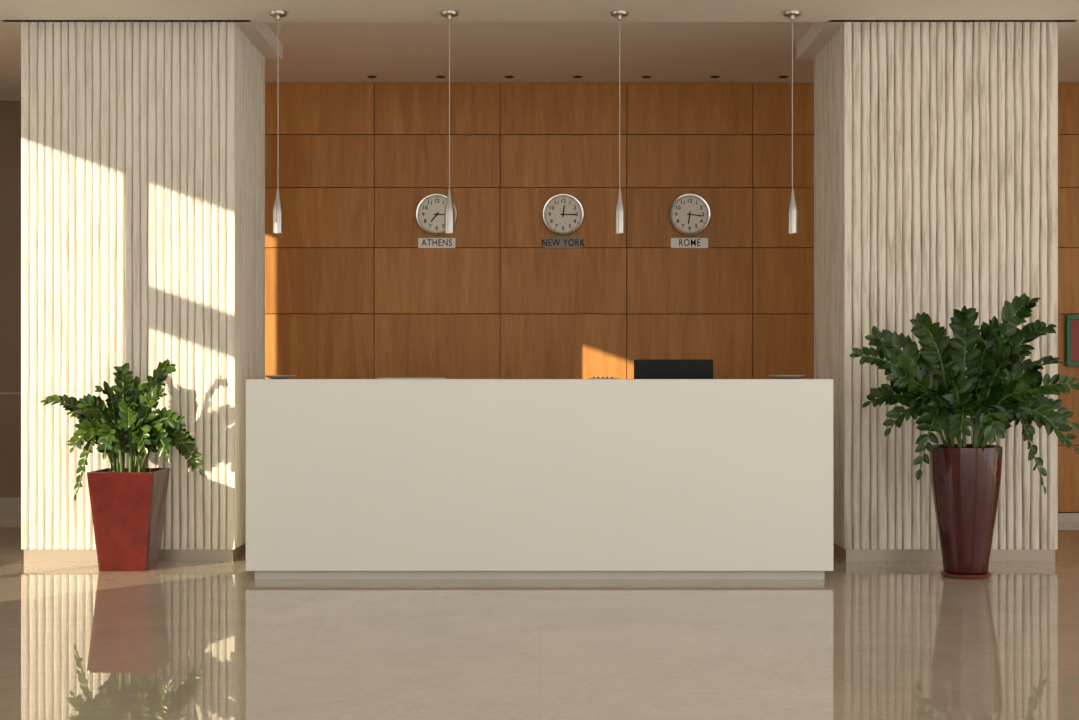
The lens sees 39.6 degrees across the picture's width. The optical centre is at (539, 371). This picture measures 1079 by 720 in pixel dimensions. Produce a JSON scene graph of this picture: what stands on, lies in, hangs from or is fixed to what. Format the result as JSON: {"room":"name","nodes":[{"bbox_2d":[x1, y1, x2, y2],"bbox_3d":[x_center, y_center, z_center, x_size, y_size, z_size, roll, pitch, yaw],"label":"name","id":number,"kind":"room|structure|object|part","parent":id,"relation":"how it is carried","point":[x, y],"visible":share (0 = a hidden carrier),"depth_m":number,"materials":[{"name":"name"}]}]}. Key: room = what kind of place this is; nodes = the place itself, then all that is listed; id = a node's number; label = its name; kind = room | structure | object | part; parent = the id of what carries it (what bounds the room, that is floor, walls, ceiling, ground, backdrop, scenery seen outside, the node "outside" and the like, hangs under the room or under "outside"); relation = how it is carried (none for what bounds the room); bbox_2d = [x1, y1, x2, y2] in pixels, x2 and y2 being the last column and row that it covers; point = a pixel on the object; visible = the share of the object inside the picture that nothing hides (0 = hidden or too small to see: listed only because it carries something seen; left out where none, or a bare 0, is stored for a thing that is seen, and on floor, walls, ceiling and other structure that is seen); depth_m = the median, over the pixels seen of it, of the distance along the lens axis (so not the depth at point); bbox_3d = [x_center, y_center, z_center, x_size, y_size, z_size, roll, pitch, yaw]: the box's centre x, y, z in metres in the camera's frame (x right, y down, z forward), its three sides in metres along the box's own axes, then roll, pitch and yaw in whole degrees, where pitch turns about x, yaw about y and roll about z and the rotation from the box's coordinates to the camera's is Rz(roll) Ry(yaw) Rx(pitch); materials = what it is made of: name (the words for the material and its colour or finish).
{"room":"lobby","nodes":[
{"label":"lobby","id":0,"kind":"room"},
{"bbox_2d":[0,101,20,496],"bbox_3d":[-4.860,-0.533,12.350,2.280,3.346,0.300,0,0,0],"label":"wall","id":1,"kind":"structure","parent":0,"point":[10,111],"depth_m":12.20,"materials":[{"name":"brown wood"}]},
{"bbox_2d":[0,392,20,511],"bbox_3d":[-4.860,0.652,12.190,2.280,0.975,0.020,0,0,0],"label":"trim","id":2,"kind":"structure","parent":1,"relation":"attached to","point":[7,504],"depth_m":12.18,"materials":[{"name":"silver metal"}]},
{"bbox_2d":[0,512,1078,719],"bbox_3d":[0.000,1.240,4.850,12.600,0.200,16.300,0,0,0],"label":"floor","id":3,"kind":"structure","parent":0,"point":[168,640],"depth_m":6.25,"materials":[{"name":"tile"}]},
{"bbox_2d":[40,359,204,570],"bbox_3d":[-2.417,0.531,8.699,0.970,1.218,0.427,0,0,0],"label":"plant","id":4,"kind":"object","parent":3,"relation":"on","point":[128,505],"visible":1,"depth_m":8.59,"materials":[{"name":"green plant"}]},
{"bbox_3d":[-2.385,0.855,8.720,0.386,0.570,0.386,0,0,0],"label":"square planter","id":5,"kind":"part","parent":4,"relation":"part of","materials":[{"name":"red ceramic"}]},
{"bbox_2d":[24,543,245,561],"bbox_3d":[-2.470,1.103,9.500,1.256,0.075,0.976,0,0,0],"label":"plinth","id":6,"kind":"object","parent":3,"relation":"on","point":[30,555],"visible":0.29,"depth_m":9.01,"materials":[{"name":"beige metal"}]},
{"bbox_2d":[21,22,264,549],"bbox_3d":[-2.470,-0.517,9.500,1.281,3.165,1.001,0,0,0],"label":"column","id":7,"kind":"structure","parent":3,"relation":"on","point":[143,143],"depth_m":9.00,"materials":[{"name":"white paint"}]},
{"bbox_2d":[246,379,832,579],"bbox_3d":[0.000,0.590,8.600,3.214,1.100,0.800,0,0,0],"label":"reception desk","id":8,"kind":"object","parent":3,"relation":"on","point":[347,479],"depth_m":8.20,"materials":[{"name":"grey"}]},
{"bbox_2d":[264,375,295,378],"bbox_3d":[-1.450,0.029,8.380,0.180,0.022,0.180,0,0,0],"label":"shallow dish","id":9,"kind":"object","parent":8,"relation":"on","point":[268,376],"visible":0.9,"depth_m":8.32,"materials":[{"name":"silver ceramic"}]},
{"bbox_2d":[377,377,446,378],"bbox_3d":[-0.710,0.035,8.390,0.380,0.009,0.180,0,0,0],"label":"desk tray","id":10,"kind":"object","parent":8,"relation":"on","point":[380,377],"visible":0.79,"depth_m":8.30,"materials":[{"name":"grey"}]},
{"bbox_2d":[589,377,618,378],"bbox_3d":[0.360,0.034,8.380,0.160,0.013,0.080,0,0,0],"label":"tray","id":11,"kind":"object","parent":8,"relation":"on","point":[593,377],"visible":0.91,"depth_m":8.34,"materials":[{"name":"beige ceramic"}]},
{"bbox_2d":[634,360,712,378],"bbox_3d":[0.787,0.159,8.800,0.465,0.463,0.200,0,0,0],"label":"computer monitor","id":12,"kind":"object","parent":8,"relation":"on","point":[643,369],"visible":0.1,"depth_m":8.80,"materials":[{"name":"black plastic"}]},
{"bbox_2d":[768,375,804,378],"bbox_3d":[1.380,0.029,8.380,0.200,0.022,0.200,0,0,0],"label":"shallow dish","id":13,"kind":"object","parent":8,"relation":"on","point":[773,376],"visible":0.91,"depth_m":8.31,"materials":[{"name":"silver ceramic"}]},
{"bbox_2d":[814,22,1057,548],"bbox_3d":[2.470,-0.517,9.500,1.281,3.165,1.001,0,0,0],"label":"column","id":14,"kind":"structure","parent":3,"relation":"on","point":[936,144],"depth_m":9.01,"materials":[{"name":"beige paint"}]},
{"bbox_2d":[833,543,1054,561],"bbox_3d":[2.470,1.103,9.500,1.256,0.075,0.976,0,0,0],"label":"plinth","id":15,"kind":"object","parent":3,"relation":"on","point":[848,555],"visible":0.36,"depth_m":9.01,"materials":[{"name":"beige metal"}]},
{"bbox_2d":[849,293,1078,578],"bbox_3d":[2.385,0.349,8.316,1.339,1.582,0.485,0,0,-3],"label":"plant","id":16,"kind":"object","parent":3,"relation":"on","point":[996,391],"visible":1,"depth_m":8.27,"materials":[{"name":"green plant"}]},
{"bbox_2d":[0,0,1078,100],"bbox_3d":[0.000,-3.080,5.000,12.000,1.960,16.000,0,0,0],"label":"ceiling","id":17,"kind":"structure","parent":0,"point":[317,41],"depth_m":9.63,"materials":[{"name":"paint"}]},
{"bbox_2d":[269,10,286,233],"bbox_3d":[-1.525,-1.455,8.750,0.104,1.290,0.104,0,0,0],"label":"pendant lamp","id":18,"kind":"object","parent":17,"relation":"hanging from","point":[278,209],"visible":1,"depth_m":8.73,"materials":[{"name":"silver metal"}]},
{"bbox_2d":[441,10,457,233],"bbox_3d":[-0.525,-1.455,8.750,0.104,1.290,0.104,0,0,0],"label":"pendant lamp","id":19,"kind":"object","parent":17,"relation":"hanging from","point":[449,207],"visible":1,"depth_m":8.73,"materials":[{"name":"silver metal"}]},
{"bbox_3d":[-0.525,-1.550,8.750,0.005,1.020,0.005,0,0,0],"label":"cord","id":20,"kind":"part","parent":19,"relation":"part of","materials":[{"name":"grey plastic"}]},
{"bbox_2d":[611,10,628,233],"bbox_3d":[0.468,-1.455,8.750,0.104,1.290,0.104,0,0,0],"label":"pendant lamp","id":21,"kind":"object","parent":17,"relation":"hanging from","point":[619,208],"visible":1,"depth_m":8.74,"materials":[{"name":"silver metal"}]},
{"bbox_3d":[0.468,-1.550,8.750,0.005,1.020,0.005,0,0,0],"label":"cord","id":22,"kind":"part","parent":21,"relation":"part of","materials":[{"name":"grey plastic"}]},
{"bbox_2d":[783,10,800,233],"bbox_3d":[1.475,-1.455,8.750,0.104,1.290,0.104,0,0,0],"label":"pendant lamp","id":23,"kind":"object","parent":17,"relation":"hanging from","point":[792,208],"visible":1,"depth_m":8.74,"materials":[{"name":"silver metal"}]},
{"bbox_3d":[1.475,-1.550,8.750,0.005,1.020,0.005,0,0,0],"label":"cord","id":24,"kind":"part","parent":23,"relation":"part of","materials":[{"name":"grey plastic"}]},
{"bbox_2d":[265,83,1078,512],"bbox_3d":[1.140,-0.533,11.590,9.720,3.346,0.280,0,0,0],"label":"wall","id":25,"kind":"structure","parent":0,"point":[374,134],"depth_m":11.45,"materials":[{"name":"brown wood"}]},
{"bbox_2d":[265,83,1078,511],"bbox_3d":[1.140,-0.568,11.440,9.714,3.270,0.020,0,0,0],"label":"panelling","id":26,"kind":"object","parent":25,"relation":"attached to","point":[438,310],"visible":0.27,"depth_m":11.43,"materials":[{"name":"brown wood"}]},
{"bbox_2d":[418,238,454,247],"bbox_3d":[-0.782,-0.982,11.424,0.284,0.076,0.012,0,0,0],"label":"name sign","id":27,"kind":"object","parent":26,"relation":"attached to","point":[422,242],"visible":1,"depth_m":11.42,"materials":[{"name":"silver metal"}]},
{"bbox_2d":[416,193,457,235],"bbox_3d":[-0.782,-1.198,11.409,0.320,0.320,0.042,0,0,0],"label":"wall clock","id":28,"kind":"object","parent":26,"relation":"attached to","point":[430,211],"visible":0.84,"depth_m":11.41,"materials":[{"name":"silver metal"}]},
{"bbox_2d":[542,193,583,235],"bbox_3d":[0.180,-1.198,11.409,0.320,0.320,0.042,0,0,0],"label":"wall clock","id":29,"kind":"object","parent":26,"relation":"attached to","point":[562,213],"visible":1,"depth_m":11.41,"materials":[{"name":"silver metal"}]},
{"bbox_2d":[542,238,584,247],"bbox_3d":[0.183,-0.982,11.424,0.327,0.076,0.012,0,0,0],"label":"name sign","id":30,"kind":"object","parent":26,"relation":"attached to","point":[548,242],"visible":1,"depth_m":11.42,"materials":[{"name":"silver metal"}]},
{"bbox_2d":[671,238,707,247],"bbox_3d":[1.142,-0.982,11.424,0.284,0.076,0.012,0,0,0],"label":"name sign","id":31,"kind":"object","parent":26,"relation":"attached to","point":[675,242],"visible":1,"depth_m":11.42,"materials":[{"name":"silver metal"}]},
{"bbox_2d":[669,193,710,235],"bbox_3d":[1.142,-1.198,11.409,0.320,0.320,0.042,0,0,0],"label":"wall clock","id":32,"kind":"object","parent":26,"relation":"attached to","point":[689,213],"visible":1,"depth_m":11.41,"materials":[{"name":"silver metal"}]},
{"bbox_2d":[1065,315,1078,365],"bbox_3d":[4.200,-0.240,11.400,0.400,0.390,0.060,0,0,0],"label":"picture","id":33,"kind":"object","parent":26,"relation":"attached to","point":[1071,321],"visible":1,"depth_m":11.39,"materials":[{"name":"green paint"}]},
{"bbox_3d":[4.200,-0.240,11.410,0.340,0.320,0.040,0,0,0],"label":"red panel","id":34,"kind":"part","parent":33,"relation":"part of","materials":[{"name":"red paint"}]},
{"bbox_2d":[1058,513,1078,521],"bbox_3d":[1.140,1.107,11.422,9.720,0.065,0.015,0,0,0],"label":"baseboard","id":35,"kind":"structure","parent":25,"relation":"attached to","point":[1062,517],"depth_m":11.42,"materials":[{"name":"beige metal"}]}
]}

